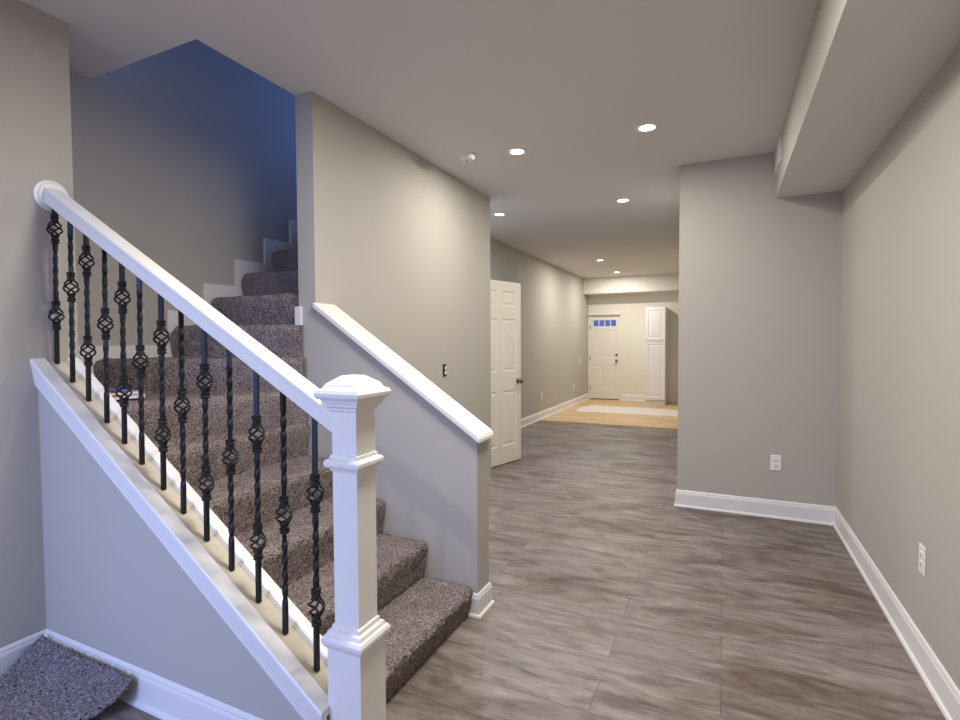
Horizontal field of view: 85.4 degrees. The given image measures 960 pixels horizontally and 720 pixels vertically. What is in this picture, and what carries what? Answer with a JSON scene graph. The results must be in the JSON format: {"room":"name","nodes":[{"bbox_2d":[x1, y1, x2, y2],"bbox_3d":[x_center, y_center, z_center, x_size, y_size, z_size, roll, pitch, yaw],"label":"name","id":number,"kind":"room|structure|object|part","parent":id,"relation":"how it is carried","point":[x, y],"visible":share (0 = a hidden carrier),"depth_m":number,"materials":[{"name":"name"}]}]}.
{"room":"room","nodes":[
{"label":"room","id":0,"kind":"room"},
{"bbox_2d":[0,0,78,647],"bbox_3d":[-2.905,-0.100,1.163,0.845,2.946,3.135,1,2,25],"label":"wall","id":1,"kind":"structure","parent":0,"point":[36,136],"depth_m":2.22,"materials":[{"name":"grey paint"}]},
{"bbox_2d":[0,629,262,719],"bbox_3d":[-1.839,1.318,0.625,1.572,0.140,2.972,1,2,25],"label":"baseboard","id":2,"kind":"structure","parent":1,"relation":"attached to","point":[160,697],"depth_m":1.97,"materials":[{"name":"white paint"}]},
{"bbox_2d":[69,39,296,345],"bbox_3d":[-1.328,-1.412,4.711,0.150,5.300,4.915,1,2,25],"label":"wall","id":3,"kind":"structure","parent":0,"point":[186,152],"depth_m":3.30,"materials":[{"name":"grey paint"}]},
{"bbox_2d":[38,390,328,719],"bbox_3d":[-1.163,0.699,2.011,1.622,1.272,0.153,1,2,25],"label":"wall","id":4,"kind":"structure","parent":0,"point":[112,587],"depth_m":2.05,"materials":[{"name":"grey paint"}]},
{"bbox_2d":[30,180,390,719],"bbox_3d":[-1.113,0.277,1.960,1.747,2.118,0.186,1,2,25],"label":"stair railing","id":5,"kind":"object","parent":4,"relation":"on","point":[340,674],"visible":1,"depth_m":1.82,"materials":[{"name":"white paint"}]},
{"bbox_2d":[46,221,63,235],"bbox_3d":[-1.869,-0.576,2.285,0.057,0.070,0.057,-1,2,-24],"label":"basket","id":6,"kind":"object","parent":5,"relation":"on","point":[49,224],"depth_m":2.28,"materials":[{"name":"black metal"}]},
{"bbox_2d":[48,308,64,321],"bbox_3d":[-1.877,-0.198,2.304,0.057,0.070,0.057,-1,2,-24],"label":"basket","id":7,"kind":"object","parent":5,"relation":"on","point":[55,309],"depth_m":2.29,"materials":[{"name":"black metal"}]},
{"bbox_2d":[62,280,79,293],"bbox_3d":[-1.767,-0.314,2.247,0.057,0.070,0.057,-1,2,-24],"label":"basket","id":8,"kind":"object","parent":5,"relation":"on","point":[70,281],"depth_m":2.24,"materials":[{"name":"black metal"}]},
{"bbox_2d":[78,253,94,267],"bbox_3d":[-1.660,-0.418,2.193,0.057,0.070,0.057,-1,2,-24],"label":"basket","id":9,"kind":"object","parent":5,"relation":"on","point":[85,254],"depth_m":2.18,"materials":[{"name":"black metal"}]},
{"bbox_2d":[79,343,96,357],"bbox_3d":[-1.667,-0.039,2.211,0.057,0.070,0.057,-1,2,-24],"label":"basket","id":10,"kind":"object","parent":5,"relation":"on","point":[87,344],"depth_m":2.20,"materials":[{"name":"black metal"}]},
{"bbox_2d":[97,316,113,330],"bbox_3d":[-1.550,-0.149,2.151,0.057,0.070,0.057,-1,2,-24],"label":"basket","id":11,"kind":"object","parent":5,"relation":"on","point":[104,317],"depth_m":2.14,"materials":[{"name":"black metal"}]},
{"bbox_2d":[114,290,130,304],"bbox_3d":[-1.442,-0.252,2.097,0.057,0.070,0.057,-1,2,-24],"label":"basket","id":12,"kind":"object","parent":5,"relation":"on","point":[116,295],"depth_m":2.09,"materials":[{"name":"black metal"}]},
{"bbox_2d":[115,383,132,398],"bbox_3d":[-1.448,0.127,2.114,0.057,0.070,0.057,-1,2,-24],"label":"basket","id":13,"kind":"object","parent":5,"relation":"on","point":[123,384],"depth_m":2.11,"materials":[{"name":"black metal"}]},
{"bbox_2d":[132,353,148,368],"bbox_3d":[-1.346,0.005,2.061,0.057,0.070,0.057,-1,2,-24],"label":"basket","id":14,"kind":"object","parent":5,"relation":"on","point":[140,355],"depth_m":2.05,"materials":[{"name":"black metal"}]},
{"bbox_2d":[153,329,169,344],"bbox_3d":[-1.226,-0.088,2.001,0.057,0.070,0.057,-1,2,-24],"label":"basket","id":15,"kind":"object","parent":5,"relation":"on","point":[155,335],"depth_m":1.99,"materials":[{"name":"black metal"}]},
{"bbox_2d":[154,427,171,443],"bbox_3d":[-1.231,0.291,2.018,0.057,0.070,0.057,-1,2,-24],"label":"basket","id":16,"kind":"object","parent":5,"relation":"on","point":[161,441],"depth_m":2.01,"materials":[{"name":"black metal"}]},
{"bbox_2d":[173,398,190,413],"bbox_3d":[-1.125,0.173,1.963,0.057,0.070,0.057,-1,2,-24],"label":"basket","id":17,"kind":"object","parent":5,"relation":"on","point":[181,399],"depth_m":1.96,"materials":[{"name":"black metal"}]},
{"bbox_3d":[-1.164,-0.265,1.965,1.595,0.978,0.072,1,2,25],"label":"handrail","id":18,"kind":"part","parent":5,"relation":"part of","materials":[{"name":"white paint"}]},
{"bbox_2d":[196,373,213,389],"bbox_3d":[-1.008,0.078,1.905,0.057,0.070,0.057,-1,2,-24],"label":"basket","id":19,"kind":"object","parent":5,"relation":"on","point":[204,376],"depth_m":1.90,"materials":[{"name":"black metal"}]},
{"bbox_2d":[197,476,214,492],"bbox_3d":[-1.012,0.456,1.921,0.057,0.070,0.057,-1,2,-24],"label":"basket","id":20,"kind":"object","parent":5,"relation":"on","point":[207,490],"depth_m":1.91,"materials":[{"name":"black metal"}]},
{"bbox_2d":[222,449,238,466],"bbox_3d":[-0.893,0.348,1.861,0.057,0.070,0.057,-1,2,-24],"label":"basket","id":21,"kind":"object","parent":5,"relation":"on","point":[231,464],"depth_m":1.85,"materials":[{"name":"black metal"}]},
{"bbox_2d":[248,425,265,443],"bbox_3d":[-0.773,0.256,1.801,0.057,0.070,0.057,-1,2,-24],"label":"basket","id":22,"kind":"object","parent":5,"relation":"on","point":[257,441],"depth_m":1.79,"materials":[{"name":"black metal"}]},
{"bbox_2d":[249,533,266,551],"bbox_3d":[-0.775,0.635,1.816,0.057,0.070,0.057,-1,2,-24],"label":"basket","id":23,"kind":"object","parent":5,"relation":"on","point":[259,549],"depth_m":1.81,"materials":[{"name":"black metal"}]},
{"bbox_2d":[275,506,292,524],"bbox_3d":[-0.662,0.523,1.759,0.057,0.070,0.057,-1,2,-24],"label":"basket","id":24,"kind":"object","parent":5,"relation":"on","point":[289,518],"depth_m":1.75,"materials":[{"name":"black metal"}]},
{"bbox_2d":[306,484,324,503],"bbox_3d":[-0.538,0.435,1.697,0.057,0.070,0.057,-1,2,-24],"label":"basket","id":25,"kind":"object","parent":5,"relation":"on","point":[316,486],"depth_m":1.69,"materials":[{"name":"black metal"}]},
{"bbox_2d":[307,598,325,617],"bbox_3d":[-0.539,0.813,1.712,0.057,0.070,0.057,-1,2,-24],"label":"basket","id":26,"kind":"object","parent":5,"relation":"on","point":[319,600],"depth_m":1.70,"materials":[{"name":"black metal"}]},
{"bbox_3d":[-0.395,0.317,1.633,0.132,0.054,0.132,1,2,25],"label":"collar moulding","id":27,"kind":"part","parent":5,"relation":"part of","materials":[{"name":"white paint"}]},
{"bbox_3d":[-0.392,0.859,1.653,0.154,0.074,0.154,1,2,25],"label":"moulding","id":28,"kind":"part","parent":5,"relation":"part of","materials":[{"name":"white paint"}]},
{"bbox_3d":[-0.393,0.739,1.648,0.127,1.210,0.127,1,2,25],"label":"newel post","id":29,"kind":"part","parent":5,"relation":"part of","materials":[{"name":"white paint"}]},
{"bbox_2d":[295,91,485,455],"bbox_3d":[-0.650,-1.384,3.821,0.129,5.300,3.019,1,2,25],"label":"wall partition","id":30,"kind":"structure","parent":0,"point":[388,237],"depth_m":3.71,"materials":[{"name":"grey paint"}]},
{"bbox_2d":[443,364,446,376],"bbox_3d":[-0.297,0.088,4.440,0.015,0.104,0.062,1,2,25],"label":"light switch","id":31,"kind":"object","parent":30,"relation":"attached to","point":[444,365],"visible":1,"depth_m":4.43,"materials":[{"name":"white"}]},
{"bbox_2d":[468,479,494,618],"bbox_3d":[-0.008,1.200,3.966,1.164,0.118,2.436,1,2,25],"label":"baseboard","id":32,"kind":"structure","parent":30,"relation":"attached to","point":[482,601],"depth_m":2.66,"materials":[{"name":"white paint"}]},
{"bbox_2d":[316,311,488,592],"bbox_3d":[-0.456,0.499,2.907,1.040,1.600,0.140,1,2,25],"label":"wall","id":33,"kind":"structure","parent":0,"point":[432,479],"depth_m":2.76,"materials":[{"name":"grey paint"}]},
{"bbox_2d":[313,303,493,442],"bbox_3d":[-0.448,0.038,2.887,1.062,0.738,0.190,1,2,25],"label":"trim","id":34,"kind":"structure","parent":33,"relation":"attached to","point":[393,362],"depth_m":2.83,"materials":[{"name":"white paint"}]},
{"bbox_2d":[20,0,817,277],"bbox_3d":[1.204,-1.783,5.300,4.322,0.280,14.531,1,2,25],"label":"ceiling","id":35,"kind":"structure","parent":0,"point":[568,83],"depth_m":2.86,"materials":[{"name":"white paint"}]},
{"bbox_2d":[458,151,475,161],"bbox_3d":[-0.100,-1.565,4.013,0.140,0.051,0.140,1,2,25],"label":"smoke detector","id":36,"kind":"object","parent":35,"relation":"attached to","point":[465,156],"visible":1,"depth_m":3.97,"materials":[{"name":"white plastic"}]},
{"bbox_2d":[493,212,505,215],"bbox_3d":[0.221,-1.654,5.902,0.156,0.010,0.156,1,2,25],"label":"recessed light","id":37,"kind":"object","parent":35,"relation":"in","point":[496,213],"visible":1,"depth_m":5.89,"materials":[{"name":"white plastic"}]},
{"bbox_2d":[507,147,526,155],"bbox_3d":[0.282,-1.585,3.955,0.156,0.010,0.156,1,2,25],"label":"recessed light","id":38,"kind":"object","parent":35,"relation":"in","point":[515,151],"visible":1,"depth_m":3.94,"materials":[{"name":"white plastic"}]},
{"bbox_2d":[511,149,523,153],"bbox_3d":[0.282,-1.586,3.955,0.100,0.006,0.100,1,2,25],"label":"diffuser","id":39,"kind":"object","parent":38,"relation":"attached to","point":[513,151],"depth_m":3.95,"materials":[{"name":"white plastic"}]},
{"bbox_2d":[615,198,630,202],"bbox_3d":[1.472,-1.641,5.348,0.156,0.010,0.156,1,2,25],"label":"recessed light","id":40,"kind":"object","parent":35,"relation":"in","point":[621,200],"visible":1,"depth_m":5.34,"materials":[{"name":"white plastic"}]},
{"bbox_2d":[583,273,678,295],"bbox_3d":[3.681,-1.728,11.683,2.621,0.412,0.482,1,2,25],"label":"ceiling beam","id":41,"kind":"structure","parent":35,"relation":"attached to","point":[669,282],"depth_m":11.58,"materials":[{"name":"beige paint"}]},
{"bbox_2d":[635,122,658,132],"bbox_3d":[1.132,-1.574,3.524,0.156,0.010,0.156,1,2,25],"label":"recessed light","id":42,"kind":"object","parent":35,"relation":"in","point":[649,126],"visible":1,"depth_m":3.51,"materials":[{"name":"white plastic"}]},
{"bbox_2d":[639,125,654,130],"bbox_3d":[1.132,-1.575,3.523,0.100,0.006,0.100,1,2,25],"label":"diffuser","id":43,"kind":"object","parent":42,"relation":"attached to","point":[641,127],"depth_m":3.52,"materials":[{"name":"white plastic"}]},
{"bbox_2d":[485,196,490,477],"bbox_3d":[-0.361,-0.217,5.465,0.982,2.846,0.120,1,2,25],"label":"wall","id":44,"kind":"structure","parent":0,"point":[487,199],"depth_m":5.25,"materials":[{"name":"grey paint"}]},
{"bbox_2d":[490,279,522,466],"bbox_3d":[0.203,0.148,5.823,0.173,2.062,0.810,1,3,41],"label":"door","id":45,"kind":"structure","parent":44,"relation":"in","point":[505,297],"depth_m":5.91,"materials":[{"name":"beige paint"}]},
{"bbox_2d":[89,399,945,719],"bbox_3d":[1.183,1.259,5.481,4.500,0.120,14.631,1,2,25],"label":"floor","id":46,"kind":"structure","parent":0,"point":[614,600],"depth_m":2.67,"materials":[{"name":"grey laminate"}]},
{"bbox_2d":[0,634,132,719],"bbox_3d":[-1.755,1.268,1.848,0.647,0.137,0.659,1,2,28],"label":"carpet remnant","id":47,"kind":"object","parent":46,"relation":"on","point":[48,681],"visible":1,"depth_m":2.02,"materials":[{"name":"grey carpet"}]},
{"bbox_2d":[78,219,472,703],"bbox_3d":[-0.680,-0.296,3.579,2.008,3.160,3.136,1,2,25],"label":"carpeted staircase","id":48,"kind":"structure","parent":46,"relation":"on","point":[421,612],"depth_m":2.67,"materials":[{"name":"brown carpet"}]},
{"bbox_2d":[112,393,145,399],"bbox_3d":[-1.881,0.181,2.585,0.311,0.020,0.240,1,2,24],"label":"magazine","id":49,"kind":"object","parent":48,"relation":"on","point":[132,396],"visible":0.11,"depth_m":2.57,"materials":[{"name":"white paper"}]},
{"bbox_2d":[109,388,138,395],"bbox_3d":[-1.888,0.162,2.593,0.291,0.016,0.220,1,2,27],"label":"magazine","id":50,"kind":"object","parent":49,"relation":"on","point":[112,391],"visible":0.27,"depth_m":2.59,"materials":[{"name":"white paper"}]},
{"bbox_2d":[540,420,677,428],"bbox_3d":[2.218,1.076,8.644,2.569,0.008,0.044,1,2,25],"label":"transition strip","id":51,"kind":"object","parent":46,"relation":"on","point":[540,420],"visible":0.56,"depth_m":8.64,"materials":[{"name":"brown wood"}]},
{"bbox_2d":[575,405,677,416],"bbox_3d":[3.132,1.012,10.370,2.338,0.004,1.170,1,2,25],"label":"sheet","id":52,"kind":"object","parent":46,"relation":"on","point":[591,408],"visible":0.71,"depth_m":10.38,"materials":[{"name":"white fabric"}]},
{"bbox_2d":[645,307,668,404],"bbox_3d":[3.929,-0.095,11.546,0.415,2.125,0.630,1,2,25],"label":"tall cabinet","id":53,"kind":"object","parent":46,"relation":"on","point":[656,330],"visible":1,"depth_m":11.27,"materials":[{"name":"white wood"}]},
{"bbox_3d":[3.800,0.231,11.281,0.407,1.263,0.019,1,2,25],"label":"door","id":54,"kind":"part","parent":53,"relation":"part of","materials":[{"name":"white wood"}]},
{"bbox_3d":[3.795,-0.781,11.245,0.407,0.719,0.019,1,2,25],"label":"door","id":55,"kind":"part","parent":53,"relation":"part of","materials":[{"name":"white wood"}]},
{"bbox_2d":[490,238,587,418],"bbox_3d":[0.951,-0.406,9.168,0.150,2.946,7.846,1,2,25],"label":"wall","id":56,"kind":"structure","parent":0,"point":[554,305],"depth_m":9.60,"materials":[{"name":"grey paint"}]},
{"bbox_2d":[521,393,588,427],"bbox_3d":[1.011,0.999,9.127,0.024,0.140,7.566,1,2,25],"label":"baseboard","id":57,"kind":"structure","parent":56,"relation":"attached to","point":[526,421],"depth_m":9.86,"materials":[{"name":"white paint"}]},
{"bbox_2d":[588,292,678,402],"bbox_3d":[3.822,-0.473,12.014,2.821,2.846,0.150,1,2,25],"label":"wall","id":58,"kind":"structure","parent":0,"point":[632,307],"depth_m":12.02,"materials":[{"name":"beige paint"}]},
{"bbox_2d":[588,313,621,399],"bbox_3d":[2.983,-0.080,12.380,0.787,2.045,0.170,1,2,25],"label":"door","id":59,"kind":"structure","parent":58,"relation":"in","point":[605,354],"depth_m":12.36,"materials":[{"name":"beige paint"}]},
{"bbox_3d":[2.936,-1.083,12.297,0.752,0.035,0.050,1,2,25],"label":"head trim","id":60,"kind":"part","parent":59,"relation":"part of","materials":[{"name":"beige paint"}]},
{"bbox_2d":[622,394,644,400],"bbox_3d":[3.602,0.880,12.073,0.605,0.140,0.024,1,2,25],"label":"baseboard","id":61,"kind":"structure","parent":58,"relation":"attached to","point":[625,397],"depth_m":12.09,"materials":[{"name":"white paint"}]},
{"bbox_2d":[677,152,842,506],"bbox_3d":[3.828,-0.366,7.630,1.126,2.946,7.781,1,2,25],"label":"wall","id":62,"kind":"structure","parent":0,"point":[760,272],"depth_m":4.10,"materials":[{"name":"grey paint"}]},
{"bbox_2d":[770,455,781,470],"bbox_3d":[2.320,0.806,4.077,0.076,0.122,0.009,1,2,25],"label":"wall outlet","id":63,"kind":"object","parent":62,"relation":"attached to","point":[775,460],"visible":1,"depth_m":4.08,"materials":[{"name":"white plastic"}]},
{"bbox_2d":[674,489,959,719],"bbox_3d":[1.444,1.229,2.630,1.150,0.140,9.401,1,2,25],"label":"baseboard","id":64,"kind":"structure","parent":62,"relation":"attached to","point":[942,688],"depth_m":3.03,"materials":[{"name":"white paint"}]},
{"bbox_2d":[776,0,959,197],"bbox_3d":[1.131,-1.324,1.032,0.450,0.372,6.421,1,2,25],"label":"ceiling","id":65,"kind":"structure","parent":0,"point":[864,63],"depth_m":2.26,"materials":[{"name":"grey paint"}]},
{"bbox_2d":[775,136,780,174],"bbox_3d":[2.187,-1.494,3.813,0.012,0.170,0.340,1,2,25],"label":"ceiling vent","id":66,"kind":"object","parent":65,"relation":"in","point":[778,149],"visible":1,"depth_m":3.76,"materials":[{"name":"white plastic"}]},
{"bbox_2d":[836,43,959,690],"bbox_3d":[1.429,-0.118,1.037,0.150,2.946,6.601,1,2,25],"label":"wall","id":67,"kind":"structure","parent":0,"point":[898,454],"depth_m":2.42,"materials":[{"name":"grey paint"}]},
{"bbox_2d":[918,543,925,576],"bbox_3d":[1.885,0.852,2.217,0.009,0.122,0.076,1,2,25],"label":"wall outlet","id":68,"kind":"object","parent":67,"relation":"attached to","point":[922,550],"visible":1,"depth_m":2.20,"materials":[{"name":"white plastic"}]}
]}

